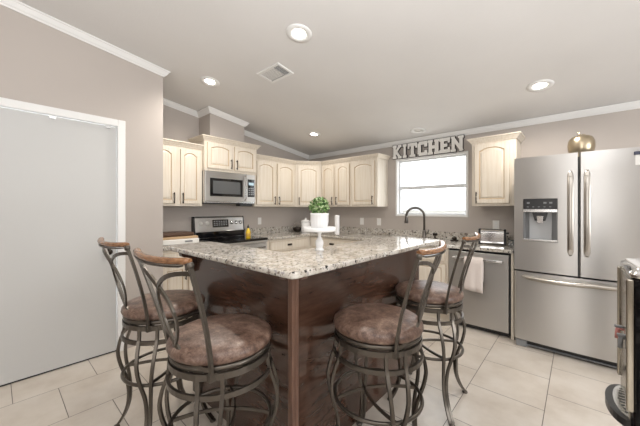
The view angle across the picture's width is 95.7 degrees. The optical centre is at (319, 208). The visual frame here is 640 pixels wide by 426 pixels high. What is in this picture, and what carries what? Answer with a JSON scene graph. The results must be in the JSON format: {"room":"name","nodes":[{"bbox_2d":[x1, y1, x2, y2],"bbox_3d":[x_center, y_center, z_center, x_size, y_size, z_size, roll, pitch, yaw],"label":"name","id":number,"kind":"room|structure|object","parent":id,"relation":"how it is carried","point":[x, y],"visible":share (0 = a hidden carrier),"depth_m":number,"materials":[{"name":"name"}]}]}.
{"room":"kitchen","nodes":[
{"label":"kitchen","id":0,"kind":"room"},
{"bbox_2d":[0,5,162,347],"bbox_3d":[-3.736,-0.201,1.294,0.861,3.083,5.362,0,0,42],"label":"wall","id":1,"kind":"structure","parent":0,"point":[41,64],"depth_m":2.68,"materials":[{"name":"beige paint"}]},
{"bbox_2d":[0,107,115,386],"bbox_3d":[-2.200,0.290,2.364,0.110,2.100,0.933,0,0,42],"label":"door","id":2,"kind":"structure","parent":1,"relation":"in","point":[58,175],"depth_m":2.39,"materials":[{"name":"grey paint"}]},
{"bbox_2d":[0,97,124,350],"bbox_3d":[-2.214,0.256,2.376,0.063,2.168,1.045,0,0,42],"label":"trim","id":3,"kind":"structure","parent":1,"relation":"attached to","point":[4,102],"depth_m":2.71,"materials":[{"name":"white paint"}]},
{"bbox_2d":[0,0,169,76],"bbox_3d":[-2.280,-1.540,2.242,0.053,0.349,2.115,0,0,42],"label":"trim","id":4,"kind":"structure","parent":1,"relation":"attached to","point":[15,5],"depth_m":2.48,"materials":[{"name":"white paint"}]},
{"bbox_2d":[199,113,243,141],"bbox_3d":[-1.401,-1.151,4.144,0.316,0.417,0.525,0,0,42],"label":"wall","id":5,"kind":"structure","parent":0,"point":[210,124],"depth_m":3.99,"materials":[{"name":"beige paint"}]},
{"bbox_2d":[197,107,209,117],"bbox_3d":[-1.573,-1.298,3.911,0.369,0.066,0.053,0,0,42],"label":"trim","id":6,"kind":"structure","parent":5,"relation":"attached to","point":[205,111],"depth_m":3.90,"materials":[{"name":"white paint"}]},
{"bbox_2d":[208,106,248,126],"bbox_3d":[-1.263,-1.265,4.022,0.053,0.146,0.631,0,0,42],"label":"trim","id":7,"kind":"structure","parent":5,"relation":"attached to","point":[214,111],"depth_m":4.00,"materials":[{"name":"white paint"}]},
{"bbox_2d":[163,105,308,231],"bbox_3d":[-1.245,-0.060,4.647,0.120,2.800,2.958,0,0,42],"label":"wall","id":8,"kind":"structure","parent":0,"point":[178,125],"depth_m":4.29,"materials":[{"name":"beige paint"}]},
{"bbox_2d":[163,98,198,117],"bbox_3d":[-1.919,-1.349,3.760,0.053,0.167,0.738,0,0,42],"label":"trim","id":9,"kind":"structure","parent":8,"relation":"attached to","point":[166,102],"depth_m":3.83,"materials":[{"name":"white paint"}]},
{"bbox_2d":[163,138,203,205],"bbox_3d":[-1.834,-0.424,3.610,0.376,0.788,0.622,0,0,42],"label":"upper cabinet","id":10,"kind":"object","parent":8,"relation":"attached to","point":[182,166],"visible":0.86,"depth_m":3.54,"materials":[{"name":"beige paint"}]},
{"bbox_2d":[188,134,260,174],"bbox_3d":[-1.334,-0.718,4.129,0.432,0.445,0.906,0,0,42],"label":"upper cabinet","id":11,"kind":"object","parent":8,"relation":"attached to","point":[219,154],"visible":0.94,"depth_m":3.94,"materials":[{"name":"beige paint"}]},
{"bbox_2d":[202,170,254,205],"bbox_3d":[-1.345,-0.263,4.116,0.438,0.459,0.773,0,0,42],"label":"microwave","id":12,"kind":"object","parent":11,"relation":"attached to","point":[217,187],"visible":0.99,"depth_m":3.95,"materials":[{"name":"silver metal"}]},
{"bbox_2d":[243,154,295,206],"bbox_3d":[-0.805,-0.424,4.765,0.376,0.788,0.836,0,0,42],"label":"upper cabinet","id":13,"kind":"object","parent":8,"relation":"attached to","point":[275,177],"visible":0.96,"depth_m":4.63,"materials":[{"name":"beige paint"}]},
{"bbox_2d":[245,225,300,234],"bbox_3d":[-0.719,0.370,5.130,0.020,0.100,1.532,0,0,42],"label":"backsplash","id":14,"kind":"structure","parent":8,"relation":"attached to","point":[263,230],"depth_m":4.99,"materials":[{"name":"stone"}]},
{"bbox_2d":[244,130,308,159],"bbox_3d":[-0.761,-1.110,5.061,0.053,0.298,1.695,0,0,42],"label":"trim","id":15,"kind":"structure","parent":8,"relation":"attached to","point":[246,133],"depth_m":5.02,"materials":[{"name":"white paint"}]},
{"bbox_2d":[295,161,321,206],"bbox_3d":[-0.210,-0.424,5.231,0.644,0.788,0.704,0,0,42],"label":"upper cabinet","id":16,"kind":"object","parent":8,"relation":"attached to","point":[308,174],"visible":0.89,"depth_m":5.01,"materials":[{"name":"beige paint"}]},
{"bbox_2d":[0,315,621,425],"bbox_3d":[-0.273,1.380,0.190,7.461,0.080,8.520,0,0,42],"label":"floor","id":17,"kind":"structure","parent":0,"point":[507,383],"depth_m":2.13,"materials":[{"name":"beige tile"}]},
{"bbox_2d":[97,237,215,425],"bbox_3d":[-0.992,0.755,1.763,0.469,1.171,0.560,0,0,40],"label":"bar stool","id":18,"kind":"object","parent":17,"relation":"on","point":[140,310],"visible":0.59,"depth_m":1.61,"materials":[{"name":"grey metal"}]},
{"bbox_2d":[163,250,192,320],"bbox_3d":[-1.736,0.899,3.506,0.662,0.882,0.598,0,0,42],"label":"base cabinet","id":19,"kind":"object","parent":17,"relation":"on","point":[178,282],"visible":0.16,"depth_m":3.21,"materials":[{"name":"beige paint"}]},
{"bbox_3d":[-1.744,0.439,3.515,0.638,0.035,0.600,0,0,42],"label":"countertop","id":20,"kind":"structure","parent":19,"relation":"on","visible":0},
{"bbox_2d":[163,231,198,245],"bbox_3d":[-1.750,0.352,3.491,0.343,0.135,0.445,0,0,42],"label":"bread box","id":21,"kind":"object","parent":20,"relation":"on","point":[171,237],"visible":0.66,"depth_m":3.40,"materials":[{"name":"white wood"}]},
{"bbox_2d":[163,235,197,239],"bbox_3d":[-1.758,0.344,3.491,0.330,0.027,0.435,0,0,42],"label":"wood tray","id":22,"kind":"object","parent":21,"relation":"on","point":[165,237],"depth_m":3.40,"materials":[{"name":"brown wood"}]},
{"bbox_2d":[133,248,278,425],"bbox_3d":[-0.485,0.755,1.305,0.469,1.171,0.561,0,0,38],"label":"bar stool","id":23,"kind":"object","parent":17,"relation":"on","point":[205,346],"visible":1,"depth_m":1.19,"materials":[{"name":"brown leather"}]},
{"bbox_2d":[191,216,267,249],"bbox_3d":[-1.230,0.718,4.023,0.717,1.205,0.792,0,0,42],"label":"range","id":24,"kind":"object","parent":17,"relation":"on","point":[220,229],"visible":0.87,"depth_m":4.08,"materials":[{"name":"silver metal"}]},
{"bbox_2d":[199,235,267,243],"bbox_3d":[-1.219,0.428,4.013,0.582,0.033,0.792,0,0,42],"label":"cooktop","id":25,"kind":"object","parent":24,"relation":"in","point":[227,239],"depth_m":3.98,"materials":[{"name":"black glass"}]},
{"bbox_2d":[246,224,250,237],"bbox_3d":[-0.997,0.317,4.022,0.068,0.190,0.068,0,0,42],"label":"oil bottle","id":26,"kind":"object","parent":24,"relation":"on","point":[248,232],"visible":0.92,"depth_m":4.00,"materials":[{"name":"yellow glass"}]},
{"bbox_2d":[238,243,266,249],"bbox_3d":[-0.998,0.797,3.816,0.095,0.625,0.778,0,0,42],"label":"oven","id":27,"kind":"object","parent":24,"relation":"in","point":[253,245],"depth_m":3.96,"materials":[{"name":"silver"}]},
{"bbox_2d":[266,236,309,251],"bbox_3d":[-0.679,0.899,4.692,0.662,0.882,0.927,0,0,42],"label":"base cabinet","id":28,"kind":"object","parent":17,"relation":"on","point":[297,243],"visible":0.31,"depth_m":4.48,"materials":[{"name":"beige paint"}]},
{"bbox_2d":[251,231,513,253],"bbox_3d":[0.570,0.439,3.981,3.473,0.035,1.532,0,0,42],"label":"countertop","id":29,"kind":"structure","parent":28,"relation":"on","point":[502,248],"depth_m":4.25,"materials":[{"name":"stone"}]},
{"bbox_2d":[293,221,300,231],"bbox_3d":[-0.407,0.326,5.211,0.170,0.188,0.170,0,0,42],"label":"wire basket","id":30,"kind":"object","parent":29,"relation":"on","point":[296,229],"visible":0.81,"depth_m":5.16,"materials":[{"name":"brown metal"}]},
{"bbox_2d":[293,227,300,231],"bbox_3d":[-0.407,0.381,5.211,0.170,0.078,0.170,0,0,42],"label":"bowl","id":31,"kind":"object","parent":30,"relation":"on","point":[296,229],"depth_m":5.15,"materials":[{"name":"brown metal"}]},
{"bbox_2d":[301,218,309,232],"bbox_3d":[-0.253,0.291,5.128,0.172,0.258,0.172,0,0,42],"label":"canister","id":32,"kind":"object","parent":29,"relation":"on","point":[305,222],"visible":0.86,"depth_m":5.07,"materials":[{"name":"white ceramic"}]},
{"bbox_2d":[334,215,339,235],"bbox_3d":[0.265,0.261,4.492,0.092,0.318,0.092,0,0,42],"label":"bottle","id":33,"kind":"object","parent":29,"relation":"on","point":[337,217],"visible":1,"depth_m":4.46,"materials":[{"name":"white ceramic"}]},
{"bbox_2d":[404,207,428,237],"bbox_3d":[1.363,0.197,4.073,0.340,0.446,0.091,0,0,28],"label":"kitchen faucet","id":34,"kind":"object","parent":29,"relation":"on","point":[424,233],"visible":0.92,"depth_m":4.03,"materials":[{"name":"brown metal"}]},
{"bbox_2d":[478,228,508,245],"bbox_3d":[2.042,0.330,3.407,0.304,0.180,0.158,0,0,34],"label":"toaster","id":35,"kind":"object","parent":29,"relation":"on","point":[491,236],"visible":0.99,"depth_m":3.35,"materials":[{"name":"silver metal"}]},
{"bbox_2d":[508,240,513,246],"bbox_3d":[2.108,0.383,3.185,0.066,0.075,0.066,0,0,42],"label":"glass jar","id":36,"kind":"object","parent":29,"relation":"on","point":[510,242],"visible":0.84,"depth_m":3.16,"materials":[{"name":"clear glass"}]},
{"bbox_2d":[167,236,439,425],"bbox_3d":[-0.029,0.805,2.331,1.376,1.070,1.798,0,0,42],"label":"breakfast bar","id":37,"kind":"object","parent":17,"relation":"on","point":[299,293],"visible":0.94,"depth_m":1.64,"materials":[{"name":"brown wood"}]},
{"bbox_2d":[303,226,335,250],"bbox_3d":[-0.004,0.195,1.885,0.216,0.150,0.216,0,0,42],"label":"cake stand","id":38,"kind":"object","parent":37,"relation":"on","point":[319,242],"visible":0.95,"depth_m":1.85,"materials":[{"name":"white ceramic"}]},
{"bbox_2d":[308,196,329,227],"bbox_3d":[-0.004,0.027,1.882,0.141,0.215,0.139,0,0,42],"label":"potted plant","id":39,"kind":"object","parent":38,"relation":"on","point":[318,219],"visible":0.94,"depth_m":1.84,"materials":[{"name":"green plant"}]},
{"bbox_2d":[310,236,357,247],"bbox_3d":[0.146,0.899,4.944,1.559,0.882,0.660,0,0,42],"label":"base cabinet","id":40,"kind":"object","parent":17,"relation":"on","point":[327,241],"visible":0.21,"depth_m":4.56,"materials":[{"name":"beige paint"}]},
{"bbox_2d":[326,240,446,425],"bbox_3d":[0.341,0.755,1.490,0.560,1.171,0.469,0,0,34],"label":"bar stool","id":41,"kind":"object","parent":17,"relation":"on","point":[381,327],"visible":1,"depth_m":1.37,"materials":[{"name":"brown leather"}]},
{"bbox_2d":[387,232,480,425],"bbox_3d":[0.812,0.755,2.041,0.560,1.171,0.469,0,0,37],"label":"bar stool","id":42,"kind":"object","parent":17,"relation":"on","point":[442,295],"visible":0.73,"depth_m":1.89,"materials":[{"name":"grey metal"}]},
{"bbox_2d":[358,240,514,339],"bbox_3d":[1.442,0.899,3.789,1.908,0.882,0.660,0,0,42],"label":"base cabinet","id":43,"kind":"object","parent":17,"relation":"on","point":[441,274],"visible":0.06,"depth_m":3.41,"materials":[{"name":"beige paint"}]},
{"bbox_2d":[449,248,510,336],"bbox_3d":[1.889,0.896,3.353,0.600,0.863,0.660,0,0,42],"label":"dishwasher","id":44,"kind":"object","parent":17,"relation":"on","point":[489,311],"visible":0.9,"depth_m":3.08,"materials":[{"name":"silver metal"}]},
{"bbox_2d":[464,256,483,293],"bbox_3d":[1.660,0.710,3.128,0.186,0.378,0.049,0,0,42],"label":"dish towel","id":45,"kind":"object","parent":44,"relation":"hanging from","point":[474,280],"visible":0.83,"depth_m":3.10,"materials":[{"name":"beige fabric"}]},
{"bbox_2d":[514,147,639,367],"bbox_3d":[2.451,0.426,2.766,0.916,1.828,0.788,0,0,42],"label":"refrigerator","id":46,"kind":"object","parent":17,"relation":"on","point":[576,218],"visible":0.98,"depth_m":2.53,"materials":[{"name":"grey metal"}]},
{"bbox_2d":[567,132,595,156],"bbox_3d":[2.451,-0.593,2.718,0.197,0.266,0.197,0,0,42],"label":"apple","id":47,"kind":"object","parent":46,"relation":"on","point":[581,143],"visible":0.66,"depth_m":2.65,"materials":[{"name":"gold metal"}]},
{"bbox_2d":[634,151,639,164],"bbox_3d":[2.533,-0.399,2.265,0.105,0.107,0.016,0,0,42],"label":"clip","id":48,"kind":"object","parent":46,"relation":"attached to","point":[636,153],"visible":1,"depth_m":2.29,"materials":[{"name":"white plastic"}]},
{"bbox_2d":[605,258,639,425],"bbox_3d":[1.171,0.761,0.926,0.371,1.158,0.318,0,0,42],"label":"water cooler","id":49,"kind":"object","parent":17,"relation":"on","point":[622,401],"visible":1,"depth_m":0.92,"materials":[{"name":"black"}]},
{"bbox_2d":[605,384,630,425],"bbox_3d":[1.052,0.688,1.032,0.052,0.024,0.256,0,0,42],"label":"drip tray","id":50,"kind":"object","parent":49,"relation":"on","point":[614,394],"depth_m":1.00,"materials":[{"name":"black plastic"}]},
{"bbox_2d":[614,324,622,338],"bbox_3d":[1.095,0.451,1.060,0.026,0.048,0.016,0,0,42],"label":"tap","id":51,"kind":"object","parent":49,"relation":"on","point":[617,327],"depth_m":1.06,"materials":[{"name":"plastic"}]},
{"bbox_2d":[616,333,624,348],"bbox_3d":[1.028,0.451,0.986,0.026,0.048,0.016,0,0,42],"label":"tap","id":52,"kind":"object","parent":49,"relation":"on","point":[621,336],"depth_m":0.98,"materials":[{"name":"grey plastic"}]},
{"bbox_2d":[18,0,639,155],"bbox_3d":[-0.273,-1.411,0.190,7.501,0.804,8.560,0,0,42],"label":"ceiling","id":53,"kind":"structure","parent":0,"point":[369,72],"depth_m":2.47,"materials":[{"name":"paint"}]},
{"bbox_2d":[200,76,219,86],"bbox_3d":[-1.193,-1.375,3.141,0.208,0.039,0.206,0,0,42],"label":"recessed light","id":54,"kind":"object","parent":53,"relation":"in","point":[209,81],"visible":1,"depth_m":3.13,"materials":[{"name":"white paint"}]},
{"bbox_2d":[257,62,293,82],"bbox_3d":[-0.445,-1.333,2.860,0.330,0.039,0.203,0,0,42],"label":"ceiling vent","id":55,"kind":"object","parent":53,"relation":"in","point":[276,72],"visible":1,"depth_m":2.85,"materials":[{"name":"white metal"}]},
{"bbox_2d":[286,24,311,42],"bbox_3d":[-0.164,-1.371,2.269,0.208,0.039,0.206,0,0,42],"label":"recessed light","id":56,"kind":"object","parent":53,"relation":"in","point":[299,33],"visible":1,"depth_m":2.26,"materials":[{"name":"white paint"}]},
{"bbox_2d":[307,132,320,136],"bbox_3d":[-0.092,-1.141,4.452,0.208,0.039,0.206,0,0,42],"label":"recessed light","id":57,"kind":"object","parent":53,"relation":"in","point":[313,134],"visible":1,"depth_m":4.45,"materials":[{"name":"white paint"}]},
{"bbox_2d":[410,128,425,133],"bbox_3d":[1.338,-1.062,3.954,0.208,0.039,0.206,0,0,42],"label":"recessed light","id":58,"kind":"object","parent":53,"relation":"in","point":[414,130],"visible":1,"depth_m":3.94,"materials":[{"name":"white paint"}]},
{"bbox_2d":[526,79,553,91],"bbox_3d":[2.025,-1.131,2.666,0.208,0.039,0.206,0,0,42],"label":"recessed light","id":59,"kind":"object","parent":53,"relation":"in","point":[540,85],"visible":1,"depth_m":2.66,"materials":[{"name":"white paint"}]},
{"bbox_2d":[309,108,639,234],"bbox_3d":[2.541,0.135,3.348,7.501,2.410,0.140,0,0,42],"label":"wall","id":60,"kind":"structure","parent":0,"point":[615,130],"depth_m":3.57,"materials":[{"name":"beige paint"}]},
{"bbox_2d":[321,157,350,206],"bbox_3d":[0.348,-0.424,4.953,0.626,0.788,0.376,0,0,42],"label":"upper cabinet","id":61,"kind":"object","parent":60,"relation":"attached to","point":[336,173],"visible":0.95,"depth_m":4.80,"materials":[{"name":"beige paint"}]},
{"bbox_2d":[349,153,390,206],"bbox_3d":[0.783,-0.424,4.566,0.530,0.788,0.376,0,0,42],"label":"upper cabinet","id":62,"kind":"object","parent":60,"relation":"attached to","point":[369,172],"visible":1,"depth_m":4.45,"materials":[{"name":"beige paint"}]},
{"bbox_2d":[310,225,513,242],"bbox_3d":[1.082,0.370,4.538,3.451,0.100,0.020,0,0,42],"label":"backsplash","id":63,"kind":"structure","parent":60,"relation":"attached to","point":[378,231],"depth_m":4.33,"materials":[{"name":"stone"}]},
{"bbox_2d":[392,134,464,159],"bbox_3d":[1.509,-0.862,4.138,1.032,0.217,0.030,0,0,42],"label":"kitchen sign","id":64,"kind":"object","parent":60,"relation":"attached to","point":[439,146],"visible":1,"depth_m":4.07,"materials":[{"name":"grey"}]},
{"bbox_2d":[396,151,467,216],"bbox_3d":[1.587,-0.320,4.164,1.028,0.868,0.110,0,0,42],"label":"window","id":65,"kind":"structure","parent":60,"relation":"in","point":[399,188],"depth_m":4.18,"materials":[{"name":"white plastic"}]},
{"bbox_2d":[309,100,639,159],"bbox_3d":[2.476,-0.994,3.276,7.261,0.066,0.053,0,0,42],"label":"trim","id":66,"kind":"structure","parent":60,"relation":"attached to","point":[632,105],"depth_m":3.46,"materials":[{"name":"white paint"}]},
{"bbox_2d":[466,131,525,205],"bbox_3d":[2.072,-0.430,3.417,0.539,0.800,0.376,0,0,42],"label":"upper cabinet","id":67,"kind":"object","parent":60,"relation":"attached to","point":[493,156],"visible":0.94,"depth_m":3.30,"materials":[{"name":"beige paint"}]},
{"bbox_2d":[493,220,498,228],"bbox_3d":[2.173,0.205,3.577,0.072,0.116,0.008,0,0,42],"label":"wall outlet","id":68,"kind":"object","parent":60,"relation":"attached to","point":[495,222],"visible":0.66,"depth_m":3.57,"materials":[{"name":"white plastic"}]},
{"label":"outside","id":69,"kind":"structure","parent":0,"visible":0},
{"bbox_3d":[11.008,1.790,19.872,40.000,0.100,35.680,0,0,42],"label":"ground","id":70,"kind":"structure","parent":69,"visible":0},
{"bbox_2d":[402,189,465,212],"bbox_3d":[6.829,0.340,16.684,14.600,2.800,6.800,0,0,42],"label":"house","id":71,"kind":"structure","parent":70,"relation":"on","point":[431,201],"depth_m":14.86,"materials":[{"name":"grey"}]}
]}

